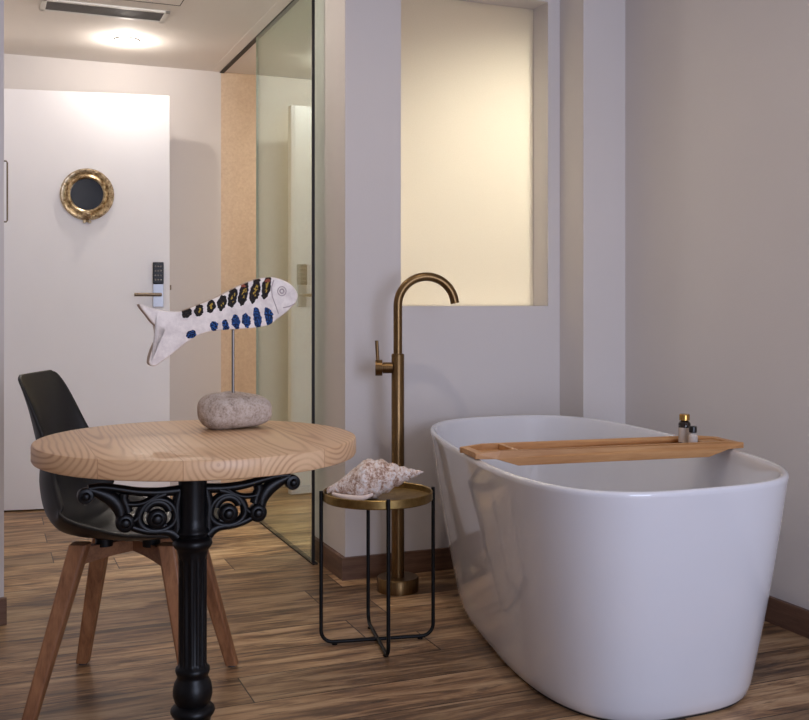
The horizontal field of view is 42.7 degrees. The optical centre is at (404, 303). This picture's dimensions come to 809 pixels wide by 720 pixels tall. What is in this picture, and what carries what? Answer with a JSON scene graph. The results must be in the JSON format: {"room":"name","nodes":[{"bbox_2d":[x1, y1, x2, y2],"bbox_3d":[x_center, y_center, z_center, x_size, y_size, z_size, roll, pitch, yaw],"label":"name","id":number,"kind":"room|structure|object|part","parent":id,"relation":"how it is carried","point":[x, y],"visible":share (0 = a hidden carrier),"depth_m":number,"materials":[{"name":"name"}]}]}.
{"room":"hotel room","nodes":[
{"label":"hotel room","id":0,"kind":"room"},
{"bbox_2d":[0,0,3,596],"bbox_3d":[-2.881,-0.350,3.717,2.655,2.700,2.125,0,0,-22],"label":"wall","id":1,"kind":"structure","parent":0,"point":[1,1],"depth_m":3.23,"materials":[{"name":"paint"}]},
{"bbox_2d":[0,597,6,625],"bbox_3d":[-2.475,0.958,2.727,2.663,0.085,0.016,0,0,-22],"label":"baseboard","id":2,"kind":"structure","parent":1,"relation":"attached to","point":[3,600],"depth_m":3.22,"materials":[{"name":"brown wood"}]},
{"bbox_2d":[4,160,7,222],"bbox_3d":[-1.608,-0.452,4.150,0.031,0.250,0.006,0,0,-22],"label":"handle","id":3,"kind":"object","parent":1,"relation":"attached to","point":[4,160],"visible":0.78,"depth_m":4.15,"materials":[{"name":"brown metal"}]},
{"bbox_2d":[4,54,220,485],"bbox_3d":[-1.519,-0.120,5.373,1.114,2.240,0.120,0,0,-22],"label":"wall","id":4,"kind":"structure","parent":0,"point":[195,95],"depth_m":5.46,"materials":[{"name":"paint"}]},
{"bbox_2d":[4,88,170,510],"bbox_3d":[-1.557,-0.021,5.037,0.824,2.027,0.103,0,0,-13],"label":"door","id":5,"kind":"structure","parent":4,"relation":"in","point":[73,288],"depth_m":5.05,"materials":[{"name":"paint"}]},
{"bbox_2d":[60,168,113,222],"bbox_3d":[-1.542,-0.527,5.020,0.254,0.267,0.056,0,0,-13],"label":"mirror","id":6,"kind":"object","parent":5,"relation":"attached to","point":[86,193],"visible":1,"depth_m":5.03,"materials":[{"name":"gold metal"}]},
{"bbox_3d":[-1.547,-0.534,5.040,0.158,0.158,0.006,0,0,-13],"label":"dark glass","id":7,"kind":"part","parent":6,"relation":"part of","materials":[{"name":"mirror"}]},
{"bbox_3d":[-1.258,-0.046,5.079,0.132,0.016,0.049,0,0,-13],"label":"lever handle","id":8,"kind":"part","parent":5,"relation":"part of","materials":[{"name":"brown metal"}]},
{"bbox_3d":[-1.219,-0.043,5.120,0.053,0.115,0.012,0,0,-13],"label":"lock plate","id":9,"kind":"part","parent":5,"relation":"part of","materials":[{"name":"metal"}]},
{"bbox_2d":[4,0,311,79],"bbox_3d":[-0.448,-1.470,4.702,2.795,0.460,2.130,0,0,-22],"label":"ceiling","id":10,"kind":"structure","parent":0,"point":[195,34],"depth_m":4.79,"materials":[{"name":"paint"}]},
{"bbox_2d":[39,0,169,22],"bbox_3d":[-1.262,-1.236,4.361,0.516,0.008,0.170,0,0,-22],"label":"ceiling vent","id":11,"kind":"object","parent":10,"relation":"in","point":[61,6],"visible":1,"depth_m":4.35,"materials":[{"name":"white plastic"}]},
{"bbox_2d":[114,37,138,43],"bbox_3d":[-1.302,-1.235,4.851,0.114,0.008,0.114,0,0,-22],"label":"recessed light","id":12,"kind":"object","parent":10,"relation":"in","point":[126,40],"visible":1,"depth_m":4.83,"materials":[{"name":"white plastic"}]},
{"bbox_2d":[127,0,183,5],"bbox_3d":[-1.097,-1.240,3.917,0.592,0.004,0.585,0,0,-22],"label":"trim","id":13,"kind":"structure","parent":10,"relation":"attached to","point":[127,0],"depth_m":4.26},
{"bbox_2d":[221,72,311,489],"bbox_3d":[0.047,-0.120,5.096,1.581,2.240,1.810,0,0,-22],"label":"wall","id":14,"kind":"structure","parent":0,"point":[284,104],"depth_m":5.63,"materials":[{"name":"beige paint"}]},
{"bbox_2d":[211,0,291,71],"bbox_3d":[-0.646,-1.244,4.621,0.053,0.011,1.930,0,0,-22],"label":"trim","id":15,"kind":"structure","parent":14,"relation":"attached to","point":[280,5],"depth_m":4.74,"materials":[{"name":"paint"}]},
{"bbox_2d":[220,0,298,72],"bbox_3d":[-0.659,-1.247,4.745,0.022,0.026,1.690,0,0,-22],"label":"trim","id":16,"kind":"structure","parent":14,"relation":"attached to","point":[292,3],"depth_m":4.72,"materials":[{"name":"metal"}]},
{"bbox_2d":[310,536,343,579],"bbox_3d":[-0.295,0.960,3.927,0.017,0.081,0.380,0,0,-22],"label":"baseboard","id":17,"kind":"structure","parent":14,"relation":"attached to","point":[331,557],"depth_m":3.87,"materials":[{"name":"brown wood"}]},
{"bbox_2d":[0,485,808,719],"bbox_3d":[-0.630,1.025,1.687,5.300,0.050,7.800,0,0,-22],"label":"floor","id":18,"kind":"structure","parent":0,"point":[285,670],"depth_m":3.03,"materials":[{"name":"brown wood"}]},
{"bbox_2d":[18,370,238,719],"bbox_3d":[-0.713,0.588,2.657,0.490,0.824,0.449,0,0,2],"label":"dining chair","id":19,"kind":"object","parent":18,"relation":"on","point":[52,407],"visible":0.72,"depth_m":2.61,"materials":[{"name":"black plastic"}]},
{"bbox_3d":[-0.841,0.791,2.501,0.177,0.407,0.057,0,0,-43],"label":"leg","id":20,"kind":"part","parent":19,"relation":"part of","materials":[{"name":"brown wood"}]},
{"bbox_3d":[-0.847,0.791,2.823,0.057,0.407,0.176,0,0,-43],"label":"leg","id":21,"kind":"part","parent":19,"relation":"part of","materials":[{"name":"brown wood"}]},
{"bbox_3d":[-0.538,0.791,2.490,0.057,0.407,0.176,0,0,-43],"label":"leg","id":22,"kind":"part","parent":19,"relation":"part of","materials":[{"name":"brown wood"}]},
{"bbox_3d":[-0.526,0.791,2.811,0.176,0.407,0.057,0,0,-43],"label":"leg","id":23,"kind":"part","parent":19,"relation":"part of","materials":[{"name":"brown wood"}]},
{"bbox_2d":[31,420,355,719],"bbox_3d":[-0.388,0.625,1.944,0.593,0.750,0.593,0,0,-22],"label":"bistro table","id":24,"kind":"object","parent":18,"relation":"on","point":[192,454],"visible":0.99,"depth_m":1.91,"materials":[{"name":"brown wood"}]},
{"bbox_2d":[137,277,297,429],"bbox_3d":[-0.370,0.098,2.072,0.325,0.305,0.093,0,0,-27],"label":"fish ornament","id":25,"kind":"object","parent":24,"relation":"on","point":[259,302],"visible":1,"depth_m":2.06,"materials":[{"name":"white ceramic"}]},
{"bbox_3d":[-0.346,0.117,2.085,0.006,0.155,0.006,0,0,31],"label":"rod","id":26,"kind":"part","parent":25,"relation":"part of","materials":[{"name":"grey metal"}]},
{"bbox_2d":[259,520,317,564],"bbox_3d":[-0.509,0.997,4.375,0.020,0.006,0.890,0,0,-22],"label":"trim","id":27,"kind":"structure","parent":18,"relation":"on","point":[309,559],"depth_m":4.29,"materials":[{"name":"brown metal"}]},
{"bbox_2d":[256,0,314,562],"bbox_3d":[-0.516,-0.120,4.378,0.011,2.228,0.886,0,0,-22],"label":"frame","id":28,"kind":"object","parent":27,"relation":"on","point":[313,1],"visible":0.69,"depth_m":3.97,"materials":[{"name":"black"}]},
{"bbox_2d":[319,482,434,656],"bbox_3d":[-0.079,0.774,3.063,0.326,0.452,0.326,0,0,12],"label":"side table","id":29,"kind":"object","parent":18,"relation":"on","point":[406,495],"visible":0.89,"depth_m":3.02,"materials":[{"name":"gold metal"}]},
{"bbox_3d":[-0.165,0.773,3.045,0.173,0.449,0.011,0,0,-12],"label":"leg","id":30,"kind":"part","parent":29,"relation":"part of","materials":[{"name":"black metal"}]},
{"bbox_3d":[-0.097,0.772,3.149,0.011,0.449,0.173,0,0,-12],"label":"leg","id":31,"kind":"part","parent":29,"relation":"part of","materials":[{"name":"black metal"}]},
{"bbox_2d":[327,459,423,499],"bbox_3d":[-0.086,0.516,3.045,0.274,0.122,0.111,0,0,-16],"label":"shell","id":32,"kind":"object","parent":29,"relation":"on","point":[371,478],"visible":0.98,"depth_m":3.01,"materials":[{"name":"ceramic"}]},
{"bbox_2d":[323,482,432,509],"bbox_3d":[-0.079,0.566,3.063,0.326,0.027,0.326,0,0,-22],"label":"tray","id":33,"kind":"object","parent":29,"relation":"on","point":[407,495],"depth_m":2.97,"materials":[{"name":"gold metal"}]},
{"bbox_3d":[-0.062,0.772,2.977,0.011,0.449,0.173,0,0,-12],"label":"leg","id":34,"kind":"part","parent":29,"relation":"part of","materials":[{"name":"black metal"}]},
{"bbox_3d":[0.006,0.773,3.081,0.173,0.449,0.011,0,0,-12],"label":"leg","id":35,"kind":"part","parent":29,"relation":"part of","materials":[{"name":"black metal"}]},
{"bbox_2d":[375,272,458,595],"bbox_3d":[0.036,0.444,3.640,0.293,1.111,0.146,0,0,-22],"label":"tap","id":36,"kind":"object","parent":18,"relation":"on","point":[402,583],"visible":0.99,"depth_m":3.60,"materials":[{"name":"brown metal"}]},
{"bbox_3d":[-0.095,0.166,3.616,0.016,0.076,0.012,0,0,0],"label":"lever","id":37,"kind":"part","parent":36,"relation":"part of","materials":[{"name":"brown metal"}]},
{"bbox_3d":[0.077,0.034,3.629,0.233,0.291,0.031,0,0,-7],"label":"spout","id":38,"kind":"part","parent":36,"relation":"part of","materials":[{"name":"brown metal"}]},
{"bbox_2d":[430,415,788,719],"bbox_3d":[0.526,0.709,3.110,0.789,0.582,1.596,0,0,-12],"label":"bathtub","id":39,"kind":"object","parent":18,"relation":"on","point":[634,589],"visible":0.94,"depth_m":2.46,"materials":[{"name":"white ceramic"}]},
{"bbox_2d":[460,435,743,465],"bbox_3d":[0.568,0.415,2.944,0.822,0.042,0.158,0,0,-16],"label":"board","id":40,"kind":"object","parent":39,"relation":"on","point":[663,447],"visible":0.98,"depth_m":2.90,"materials":[{"name":"brown wood"}]},
{"bbox_3d":[0.241,0.412,2.853,0.087,0.004,0.130,0,0,-16],"label":"panel","id":41,"kind":"part","parent":40,"relation":"part of","materials":[{"name":"brown wood"}]},
{"bbox_3d":[0.550,0.415,3.009,0.822,0.042,0.024,0,0,-16],"label":"rail","id":42,"kind":"part","parent":40,"relation":"part of","materials":[{"name":"brown wood"}]},
{"bbox_2d":[531,443,664,448],"bbox_3d":[0.568,0.416,2.944,0.592,0.008,0.130,0,0,-16],"label":"tray","id":43,"kind":"object","parent":40,"relation":"on","point":[533,445],"depth_m":2.95,"materials":[{"name":"brown wood"}]},
{"bbox_2d":[678,413,690,442],"bbox_3d":[0.821,0.367,3.031,0.036,0.090,0.036,0,0,-22],"label":"toiletry bottle","id":44,"kind":"object","parent":40,"relation":"on","point":[683,425],"visible":0.76,"depth_m":3.02,"materials":[{"name":"glass"}]},
{"bbox_2d":[688,426,697,442],"bbox_3d":[0.832,0.382,2.983,0.027,0.060,0.027,0,0,-22],"label":"toiletry bottle","id":45,"kind":"object","parent":40,"relation":"on","point":[692,437],"visible":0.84,"depth_m":2.97,"materials":[{"name":"glass"}]},
{"bbox_3d":[0.832,0.390,2.984,0.026,0.044,0.026,0,0,-22],"label":"glass","id":46,"kind":"part","parent":45,"relation":"part of","materials":[{"name":"glass"}]},
{"bbox_3d":[0.895,0.409,3.036,0.087,0.010,0.130,0,0,-16],"label":"panel","id":47,"kind":"part","parent":40,"relation":"part of","materials":[{"name":"brown wood"}]},
{"bbox_2d":[315,0,559,556],"bbox_3d":[0.422,-0.350,4.229,1.538,2.700,0.400,0,0,-22],"label":"wall","id":48,"kind":"structure","parent":0,"point":[460,361],"depth_m":3.86,"materials":[{"name":"paint"}]},
{"bbox_2d":[341,547,452,580],"bbox_3d":[0.195,0.960,3.912,0.912,0.081,0.016,0,0,-22],"label":"baseboard","id":49,"kind":"structure","parent":48,"relation":"attached to","point":[415,561],"depth_m":3.83,"materials":[{"name":"brown wood"}]},
{"bbox_2d":[401,0,532,305],"bbox_3d":[0.230,-0.591,4.066,0.624,1.198,0.008,0,0,-22],"label":"window","id":50,"kind":"structure","parent":48,"relation":"in","point":[467,67],"depth_m":4.07,"materials":[{"name":"beige glass"}]},
{"bbox_2d":[560,0,624,423],"bbox_3d":[0.743,-0.350,4.049,0.208,2.700,0.175,0,0,-22],"label":"wall column","id":51,"kind":"structure","parent":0,"point":[592,32],"depth_m":3.98,"materials":[{"name":"paint"}]},
{"bbox_2d":[625,0,808,609],"bbox_3d":[1.922,-0.350,1.567,0.150,2.700,5.660,0,0,-22],"label":"wall","id":52,"kind":"structure","parent":0,"point":[717,91],"depth_m":3.48,"materials":[{"name":"paint"}]},
{"bbox_2d":[765,595,808,638],"bbox_3d":[1.862,0.960,1.494,0.016,0.081,5.369,0,0,-22],"label":"baseboard","id":53,"kind":"structure","parent":52,"relation":"attached to","point":[783,614],"depth_m":3.17,"materials":[{"name":"brown wood"}]}
]}

